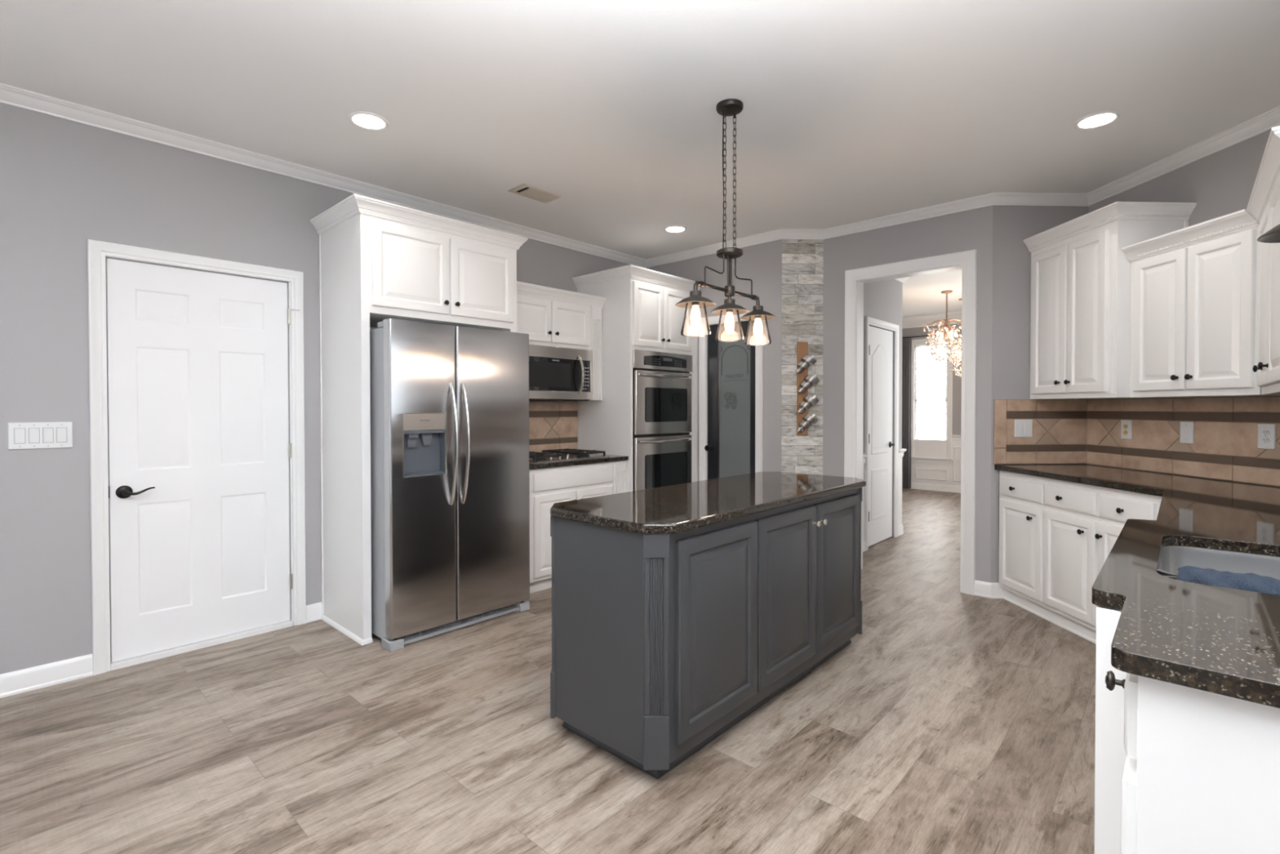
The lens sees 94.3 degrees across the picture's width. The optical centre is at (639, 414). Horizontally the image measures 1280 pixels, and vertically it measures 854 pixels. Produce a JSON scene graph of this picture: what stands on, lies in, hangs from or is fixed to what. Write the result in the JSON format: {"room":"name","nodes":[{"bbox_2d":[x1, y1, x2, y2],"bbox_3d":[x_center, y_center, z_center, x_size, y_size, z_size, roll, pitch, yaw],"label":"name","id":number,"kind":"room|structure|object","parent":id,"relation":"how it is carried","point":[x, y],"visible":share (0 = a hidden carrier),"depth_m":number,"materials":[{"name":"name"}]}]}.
{"room":"kitchen","nodes":[
{"label":"kitchen","id":0,"kind":"room"},
{"bbox_2d":[0,102,629,674],"bbox_3d":[-2.338,-0.106,3.374,0.100,2.752,7.010,1,1,43],"label":"wall","id":1,"kind":"structure","parent":0,"point":[64,184],"depth_m":2.87,"materials":[{"name":"grey paint"}]},
{"bbox_2d":[7,422,72,449],"bbox_3d":[-2.805,0.095,2.782,0.011,0.124,0.213,1,1,43],"label":"light switch","id":2,"kind":"object","parent":1,"relation":"attached to","point":[21,435],"visible":1,"depth_m":2.77,"materials":[{"name":"white plastic"}]},
{"bbox_2d":[0,653,93,697],"bbox_3d":[-3.676,1.239,1.845,0.018,0.103,2.922,1,1,43],"label":"baseboard","id":3,"kind":"structure","parent":1,"relation":"attached to","point":[31,678],"depth_m":2.79,"materials":[{"name":"white paint"}]},
{"bbox_2d":[87,239,306,675],"bbox_3d":[-2.389,0.206,3.280,0.138,2.132,0.959,1,1,43],"label":"door","id":4,"kind":"structure","parent":1,"relation":"in","point":[196,363],"depth_m":3.22,"materials":[{"name":"white paint"}]},
{"bbox_2d":[306,601,322,622],"bbox_3d":[-2.012,1.215,3.658,0.018,0.103,0.100,1,1,43],"label":"baseboard","id":5,"kind":"structure","parent":1,"relation":"attached to","point":[314,611],"depth_m":3.66,"materials":[{"name":"white paint"}]},
{"bbox_2d":[528,400,577,453],"bbox_3d":[-0.912,0.110,4.845,0.010,0.445,1.070,1,1,43],"label":"backsplash","id":6,"kind":"structure","parent":1,"relation":"attached to","point":[552,424],"depth_m":5.03,"materials":[{"name":"beige tile"}]},
{"bbox_2d":[516,280,606,400],"bbox_3d":[-0.779,-0.548,4.711,0.378,0.856,1.069,1,1,43],"label":"upper cabinet","id":7,"kind":"object","parent":1,"relation":"attached to","point":[550,316],"visible":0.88,"depth_m":4.67,"materials":[{"name":"white paint"}]},
{"bbox_2d":[528,344,592,400],"bbox_3d":[-0.762,-0.321,4.676,0.454,0.416,0.755,1,1,43],"label":"microwave","id":8,"kind":"object","parent":7,"relation":"attached to","point":[555,373],"visible":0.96,"depth_m":4.58,"materials":[{"name":"silver metal"}]},
{"bbox_2d":[0,83,1279,268],"bbox_3d":[-0.393,-1.436,2.048,4.540,0.062,7.714,1,1,43],"label":"trim","id":9,"kind":"structure","parent":1,"relation":"attached to","point":[11,95],"depth_m":3.77,"materials":[{"name":"white paint"}]},
{"bbox_2d":[0,488,1096,853],"bbox_3d":[0.861,1.296,4.317,6.050,0.080,12.900,1,1,43],"label":"floor","id":10,"kind":"structure","parent":0,"point":[955,722],"depth_m":2.28,"materials":[{"name":"grey wood"}]},
{"bbox_2d":[310,193,528,645],"bbox_3d":[-1.388,0.034,3.848,0.659,2.462,1.145,1,1,43],"label":"tall cabinet","id":11,"kind":"object","parent":10,"relation":"on","point":[380,260],"visible":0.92,"depth_m":3.49,"materials":[{"name":"white paint"}]},
{"bbox_2d":[369,318,529,651],"bbox_3d":[-1.281,0.371,3.747,0.850,1.787,0.927,1,1,43],"label":"refrigerator","id":12,"kind":"object","parent":10,"relation":"on","point":[450,482],"visible":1,"depth_m":3.42,"materials":[{"name":"grey metal"}]},
{"bbox_2d":[528,460,626,593],"bbox_3d":[-0.676,0.812,4.636,0.654,0.882,1.068,1,1,43],"label":"base cabinet","id":13,"kind":"object","parent":10,"relation":"on","point":[548,486],"visible":0.27,"depth_m":4.26,"materials":[{"name":"white paint"}]},
{"bbox_2d":[528,453,628,469],"bbox_3d":[-0.683,0.352,4.638,0.630,0.034,1.070,1,1,43],"label":"countertop","id":14,"kind":"structure","parent":13,"relation":"on","point":[613,457],"depth_m":4.43,"materials":[{"name":"brown stone"}]},
{"bbox_2d":[528,448,610,463],"bbox_3d":[-0.679,0.310,4.632,0.510,0.050,0.750,1,1,43],"label":"gas cooktop","id":15,"kind":"object","parent":14,"relation":"in","point":[554,455],"visible":0.78,"depth_m":4.57,"materials":[{"name":"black metal"}]},
{"bbox_2d":[572,264,701,492],"bbox_3d":[-0.010,0.022,5.316,0.704,2.446,0.951,1,1,43],"label":"tall cabinet","id":16,"kind":"object","parent":10,"relation":"on","point":[639,311],"visible":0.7,"depth_m":4.97,"materials":[{"name":"white paint"}]},
{"bbox_2d":[632,349,692,491],"bbox_3d":[0.007,0.118,5.281,0.696,1.312,0.772,1,1,43],"label":"double oven","id":17,"kind":"object","parent":16,"relation":"in","point":[662,381],"visible":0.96,"depth_m":5.04,"materials":[{"name":"silver metal"}]},
{"bbox_2d":[550,487,862,778],"bbox_3d":[0.435,0.834,2.828,0.668,0.882,1.762,1,1,43],"label":"kitchen island","id":18,"kind":"object","parent":10,"relation":"on","point":[662,643],"visible":0.85,"depth_m":2.25,"materials":[{"name":"grey paint"}]},
{"bbox_2d":[550,471,866,533],"bbox_3d":[0.431,0.374,2.830,0.663,0.034,1.781,1,1,43],"label":"island countertop","id":19,"kind":"structure","parent":18,"relation":"on","point":[677,508],"depth_m":2.49,"materials":[{"name":"brown stone"}]},
{"bbox_2d":[998,470,1162,644],"bbox_3d":[2.775,0.824,3.484,0.658,0.880,1.224,0,1,-2],"label":"base cabinet","id":20,"kind":"object","parent":10,"relation":"on","point":[1056,537],"visible":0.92,"depth_m":3.51,"materials":[{"name":"white paint"}]},
{"bbox_2d":[1093,605,1279,853],"bbox_3d":[1.831,0.848,1.694,0.750,0.882,2.445,1,1,43],"label":"base cabinet","id":21,"kind":"object","parent":10,"relation":"on","point":[1179,769],"visible":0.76,"depth_m":0.93,"materials":[{"name":"white paint"}]},
{"bbox_2d":[994,463,1279,708],"bbox_3d":[2.234,0.379,2.280,1.342,0.034,4.030,0,1,28],"label":"countertop","id":22,"kind":"structure","parent":21,"relation":"on","point":[1224,641],"depth_m":1.27,"materials":[{"name":"brown stone"}]},
{"bbox_2d":[1158,546,1279,579],"bbox_3d":[1.586,0.500,1.459,0.502,0.182,0.689,1,1,43],"label":"sink","id":23,"kind":"object","parent":22,"relation":"in","point":[1172,557],"visible":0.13,"depth_m":1.77,"materials":[{"name":"grey metal"}]},
{"bbox_2d":[1177,565,1279,595],"bbox_3d":[1.498,0.417,1.373,0.381,0.085,0.134,1,1,43],"label":"dish towel","id":24,"kind":"object","parent":23,"relation":"on","point":[1254,582],"visible":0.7,"depth_m":1.41,"materials":[{"name":"blue fabric"}]},
{"bbox_2d":[0,0,1279,317],"bbox_3d":[0.859,-1.536,4.282,6.050,0.080,12.900,1,1,43],"label":"ceiling","id":25,"kind":"structure","parent":0,"point":[853,111],"depth_m":2.70,"materials":[{"name":"white paint"}]},
{"bbox_2d":[347,111,389,130],"bbox_3d":[-1.363,-1.474,2.985,0.188,0.008,0.188,1,1,43],"label":"recessed light","id":26,"kind":"object","parent":25,"relation":"in","point":[369,121],"visible":1,"depth_m":2.98,"materials":[{"name":"white paint"}]},
{"bbox_2d":[508,183,561,203],"bbox_3d":[-0.703,-1.487,3.997,0.184,0.008,0.314,1,1,43],"label":"ceiling vent","id":27,"kind":"object","parent":25,"relation":"in","point":[526,190],"visible":1,"depth_m":3.99,"materials":[{"name":"beige metal"}]},
{"bbox_2d":[663,225,686,232],"bbox_3d":[0.285,-1.498,4.796,0.188,0.008,0.188,1,1,43],"label":"recessed light","id":28,"kind":"object","parent":25,"relation":"in","point":[673,228],"visible":1,"depth_m":4.79,"materials":[{"name":"white paint"}]},
{"bbox_2d":[675,98,776,346],"bbox_3d":[0.426,-0.917,2.842,0.180,1.121,0.706,1,1,43],"label":"pendant","id":29,"kind":"object","parent":25,"relation":"hanging from","point":[728,107],"visible":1,"depth_m":2.83,"materials":[{"name":"brown metal"}]},
{"bbox_2d":[691,301,699,306],"bbox_3d":[0.248,-0.505,2.653,0.034,0.036,0.034,1,1,43],"label":"socket","id":30,"kind":"object","parent":29,"relation":"attached to","point":[694,303],"depth_m":2.64,"materials":[{"name":"brown metal"}]},
{"bbox_2d":[725,309,733,312],"bbox_3d":[0.429,-0.508,2.850,0.034,0.036,0.034,1,1,43],"label":"socket","id":31,"kind":"object","parent":29,"relation":"attached to","point":[726,310],"depth_m":2.84,"materials":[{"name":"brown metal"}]},
{"bbox_2d":[754,315,761,318],"bbox_3d":[0.604,-0.510,3.040,0.034,0.036,0.034,1,1,43],"label":"socket","id":32,"kind":"object","parent":29,"relation":"attached to","point":[756,316],"depth_m":3.03,"materials":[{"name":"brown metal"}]},
{"bbox_2d":[921,290,961,361],"bbox_3d":[3.808,-1.104,7.383,0.532,0.867,0.519,1,1,43],"label":"chandelier","id":33,"kind":"object","parent":25,"relation":"hanging from","point":[948,333],"visible":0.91,"depth_m":7.38,"materials":[{"name":"brown metal"}]},
{"bbox_2d":[1073,111,1120,129],"bbox_3d":[2.295,-1.478,2.985,0.188,0.008,0.188,1,1,43],"label":"recessed light","id":34,"kind":"object","parent":25,"relation":"in","point":[1099,119],"visible":1,"depth_m":2.98,"materials":[{"name":"white paint"}]},
{"bbox_2d":[1257,224,1279,243],"bbox_3d":[1.600,-0.920,1.410,0.180,1.082,0.180,1,1,43],"label":"pendant","id":35,"kind":"object","parent":25,"relation":"hanging from","point":[1272,236],"visible":1,"depth_m":1.48,"materials":[{"name":"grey metal"}]},
{"bbox_2d":[646,239,782,480],"bbox_3d":[0.643,-0.134,5.435,1.505,2.752,0.100,1,1,43],"label":"wall","id":36,"kind":"structure","parent":0,"point":[762,263],"depth_m":4.99,"materials":[{"name":"grey paint"}]},
{"bbox_2d":[698,311,763,480],"bbox_3d":[0.812,0.180,5.251,0.654,2.128,0.150,1,1,43],"label":"door","id":37,"kind":"structure","parent":36,"relation":"in","point":[731,374],"depth_m":5.26,"materials":[{"name":"black paint"}]},
{"bbox_2d":[781,239,823,475],"bbox_3d":[1.338,-0.129,4.922,0.346,2.752,0.050,0,1,-2],"label":"wall","id":38,"kind":"structure","parent":0,"point":[802,260],"depth_m":4.89,"materials":[{"name":"grey stone"}]},
{"bbox_2d":[795,342,819,435],"bbox_3d":[1.362,-0.216,4.837,0.193,0.766,0.122,0,1,18],"label":"wine rack","id":39,"kind":"object","parent":38,"relation":"attached to","point":[804,402],"visible":1,"depth_m":4.87,"materials":[{"name":"brown wood"}]},
{"bbox_2d":[862,279,902,537],"bbox_3d":[1.041,-0.149,6.574,3.040,2.752,1.625,1,1,43],"label":"wall","id":40,"kind":"structure","parent":0,"point":[882,300],"depth_m":5.89,"materials":[{"name":"grey paint"}]},
{"bbox_2d":[862,539,866,551],"bbox_3d":[1.839,1.192,5.197,0.018,0.103,0.650,1,1,43],"label":"baseboard","id":41,"kind":"structure","parent":40,"relation":"attached to","point":[864,540],"depth_m":5.41,"materials":[{"name":"white paint"}]},
{"bbox_2d":[862,453,867,463],"bbox_3d":[1.844,0.402,5.182,0.034,0.084,0.650,1,1,43],"label":"trim","id":42,"kind":"structure","parent":40,"relation":"attached to","point":[864,455],"depth_m":5.39,"materials":[{"name":"white paint"}]},
{"bbox_2d":[864,315,898,551],"bbox_3d":[2.327,0.166,5.733,0.087,2.141,0.812,1,1,43],"label":"door","id":43,"kind":"structure","parent":40,"relation":"in","point":[878,343],"depth_m":5.72,"materials":[{"name":"white paint"}]},
{"bbox_2d":[897,524,903,536],"bbox_3d":[2.542,1.179,6.223,0.368,0.103,0.173,1,1,43],"label":"baseboard","id":44,"kind":"structure","parent":40,"relation":"attached to","point":[900,527],"depth_m":6.11,"materials":[{"name":"white paint"}]},
{"bbox_2d":[893,276,909,283],"bbox_3d":[2.129,-1.434,5.635,0.414,0.161,1.739,1,1,43],"label":"trim","id":45,"kind":"structure","parent":40,"relation":"attached to","point":[902,280],"depth_m":6.07,"materials":[{"name":"white paint"}]},
{"bbox_2d":[898,448,906,457],"bbox_3d":[2.553,0.388,6.213,0.384,0.084,0.189,1,1,43],"label":"trim","id":46,"kind":"structure","parent":40,"relation":"attached to","point":[901,451],"depth_m":6.09,"materials":[{"name":"white paint"}]},
{"bbox_2d":[862,439,960,539],"bbox_3d":[2.728,0.814,7.521,4.260,0.800,5.285,1,1,43],"label":"trim","id":47,"kind":"structure","parent":40,"relation":"attached to","point":[922,447],"depth_m":9.29,"materials":[{"name":"white paint"}]},
{"bbox_2d":[902,311,961,328],"bbox_3d":[3.276,-1.465,8.092,4.260,0.161,3.660,1,1,43],"label":"trim","id":48,"kind":"structure","parent":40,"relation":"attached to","point":[915,321],"depth_m":9.32,"materials":[{"name":"white paint"}]},
{"bbox_2d":[822,205,992,582],"bbox_3d":[1.995,-0.124,4.527,1.226,2.752,0.100,1,1,43],"label":"wall","id":49,"kind":"structure","parent":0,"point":[971,229],"depth_m":4.37,"materials":[{"name":"grey paint"}]},
{"bbox_2d":[844,248,977,595],"bbox_3d":[2.032,0.050,4.499,0.940,2.405,0.154,1,1,43],"label":"door frame","id":50,"kind":"structure","parent":49,"relation":"attached to","point":[966,260],"depth_m":4.26,"materials":[{"name":"white paint"}]},
{"bbox_2d":[973,579,1004,598],"bbox_3d":[2.422,1.205,4.101,0.218,0.103,0.062,0,1,19],"label":"baseboard","id":51,"kind":"structure","parent":49,"relation":"attached to","point":[982,588],"depth_m":4.09,"materials":[{"name":"white paint"}]},
{"bbox_2d":[902,323,961,439],"bbox_3d":[4.541,-0.189,9.499,4.440,2.752,0.100,1,1,43],"label":"wall","id":52,"kind":"structure","parent":0,"point":[914,331],"depth_m":9.16,"materials":[{"name":"grey paint"}]},
{"bbox_2d":[902,332,961,337],"bbox_3d":[4.429,-1.242,9.432,1.250,0.024,0.129,1,1,43],"label":"curtain rod","id":53,"kind":"object","parent":52,"relation":"attached to","point":[960,332],"visible":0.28,"depth_m":9.37,"materials":[{"name":"black metal"}]},
{"bbox_2d":[902,337,911,488],"bbox_3d":[4.224,-0.031,9.558,0.263,2.405,0.072,1,1,43],"label":"curtain","id":54,"kind":"object","parent":53,"relation":"hanging from","point":[906,342],"visible":0.46,"depth_m":9.50,"materials":[{"name":"grey fabric"}]},
{"bbox_2d":[911,337,953,463],"bbox_3d":[4.601,-0.229,9.400,0.667,1.964,0.125,1,1,43],"label":"window","id":55,"kind":"structure","parent":52,"relation":"in","point":[920,343],"depth_m":9.39,"materials":[{"name":"white glass"}]},
{"bbox_2d":[915,342,946,439],"bbox_3d":[4.609,-0.249,9.408,0.477,1.775,0.033,1,1,43],"label":"blind","id":56,"kind":"object","parent":55,"relation":"attached to","point":[918,345],"depth_m":9.42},
{"bbox_2d":[911,482,960,493],"bbox_3d":[4.510,1.136,9.466,4.260,0.103,0.018,1,1,43],"label":"baseboard","id":57,"kind":"structure","parent":52,"relation":"attached to","point":[948,488],"depth_m":9.33,"materials":[{"name":"white paint"}]},
{"bbox_2d":[915,446,960,481],"bbox_3d":[3.396,0.783,6.936,2.005,0.545,5.236,1,1,43],"label":"trim","id":58,"kind":"structure","parent":52,"relation":"attached to","point":[946,470],"depth_m":9.23,"materials":[{"name":"white paint"}]},
{"bbox_2d":[951,435,960,440],"bbox_3d":[5.441,0.356,8.589,1.715,0.084,0.034,1,1,43],"label":"trim","id":59,"kind":"structure","parent":52,"relation":"attached to","point":[955,437],"depth_m":9.12,"materials":[{"name":"white paint"}]},
{"bbox_2d":[990,204,1088,582],"bbox_3d":[2.749,-0.120,4.140,0.677,2.752,0.100,0,1,-2],"label":"wall","id":60,"kind":"structure","parent":0,"point":[1011,224],"depth_m":4.08,"materials":[{"name":"grey paint"}]},
{"bbox_2d":[993,399,1086,464],"bbox_3d":[2.755,0.115,4.087,0.653,0.445,0.010,0,1,-2],"label":"backsplash","id":61,"kind":"structure","parent":60,"relation":"attached to","point":[1059,425],"depth_m":4.08,"materials":[{"name":"beige tile"}]},
{"bbox_2d":[1014,419,1032,437],"bbox_3d":[2.629,0.091,4.070,0.124,0.122,0.010,0,1,-2],"label":"light switch","id":62,"kind":"object","parent":61,"relation":"attached to","point":[1023,428],"visible":1,"depth_m":4.07,"materials":[{"name":"white plastic"}]},
{"bbox_2d":[1086,129,1279,487],"bbox_3d":[3.172,-0.111,3.340,0.100,2.752,1.535,0,1,-2],"label":"wall","id":63,"kind":"structure","parent":0,"point":[1221,183],"depth_m":3.25,"materials":[{"name":"grey paint"}]},
{"bbox_2d":[1022,201,1196,399],"bbox_3d":[2.872,-0.649,3.704,0.465,1.090,0.758,0,1,-2],"label":"upper cabinet","id":64,"kind":"object","parent":63,"relation":"attached to","point":[1080,301],"visible":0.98,"depth_m":3.56,"materials":[{"name":"white paint"}]},
{"bbox_2d":[1086,395,1279,486],"bbox_3d":[3.114,0.123,3.398,0.010,0.445,1.401,0,1,-2],"label":"backsplash","id":65,"kind":"structure","parent":63,"relation":"attached to","point":[1224,446],"depth_m":3.36,"materials":[{"name":"beige tile"}]},
{"bbox_2d":[1120,419,1132,439],"bbox_3d":[3.087,0.092,3.774,0.009,0.124,0.078,0,1,-3],"label":"outlet","id":66,"kind":"object","parent":65,"relation":"attached to","point":[1126,424],"visible":1,"depth_m":3.77,"materials":[{"name":"white plastic"}]},
{"bbox_2d":[1180,421,1194,444],"bbox_3d":[3.105,0.099,3.375,0.008,0.124,0.078,0,1,-2],"label":"wall plate","id":67,"kind":"object","parent":65,"relation":"attached to","point":[1187,428],"visible":1,"depth_m":3.37,"materials":[{"name":"white plastic"}]},
{"bbox_2d":[1257,423,1275,449],"bbox_3d":[3.122,0.107,2.963,0.009,0.124,0.078,0,1,-2],"label":"outlet","id":68,"kind":"object","parent":65,"relation":"attached to","point":[1266,432],"visible":1,"depth_m":2.96,"materials":[{"name":"white plastic"}]},
{"bbox_2d":[1262,429,1269,435],"bbox_3d":[3.119,0.087,2.962,0.004,0.029,0.033,0,1,-2],"label":"receptacle","id":69,"kind":"object","parent":68,"relation":"attached to","point":[1264,432],"depth_m":2.96,"materials":[{"name":"grey plastic"}]},
{"bbox_2d":[1262,437,1269,443],"bbox_3d":[3.119,0.127,2.963,0.004,0.029,0.033,0,1,-2],"label":"receptacle","id":70,"kind":"object","parent":68,"relation":"attached to","point":[1264,440],"depth_m":2.96,"materials":[{"name":"grey plastic"}]},
{"bbox_2d":[1121,208,1279,397],"bbox_3d":[2.939,-0.520,3.040,0.387,0.848,0.683,0,1,-2],"label":"upper cabinet","id":71,"kind":"object","parent":63,"relation":"attached to","point":[1194,288],"visible":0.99,"depth_m":2.97,"materials":[{"name":"white paint"}]},
{"bbox_2d":[1246,125,1279,395],"bbox_3d":[2.551,-0.509,2.195,0.385,0.848,1.084,1,1,43],"label":"upper cabinet","id":72,"kind":"object","parent":63,"relation":"attached to","point":[1264,203],"visible":1,"depth_m":2.27,"materials":[{"name":"white paint"}]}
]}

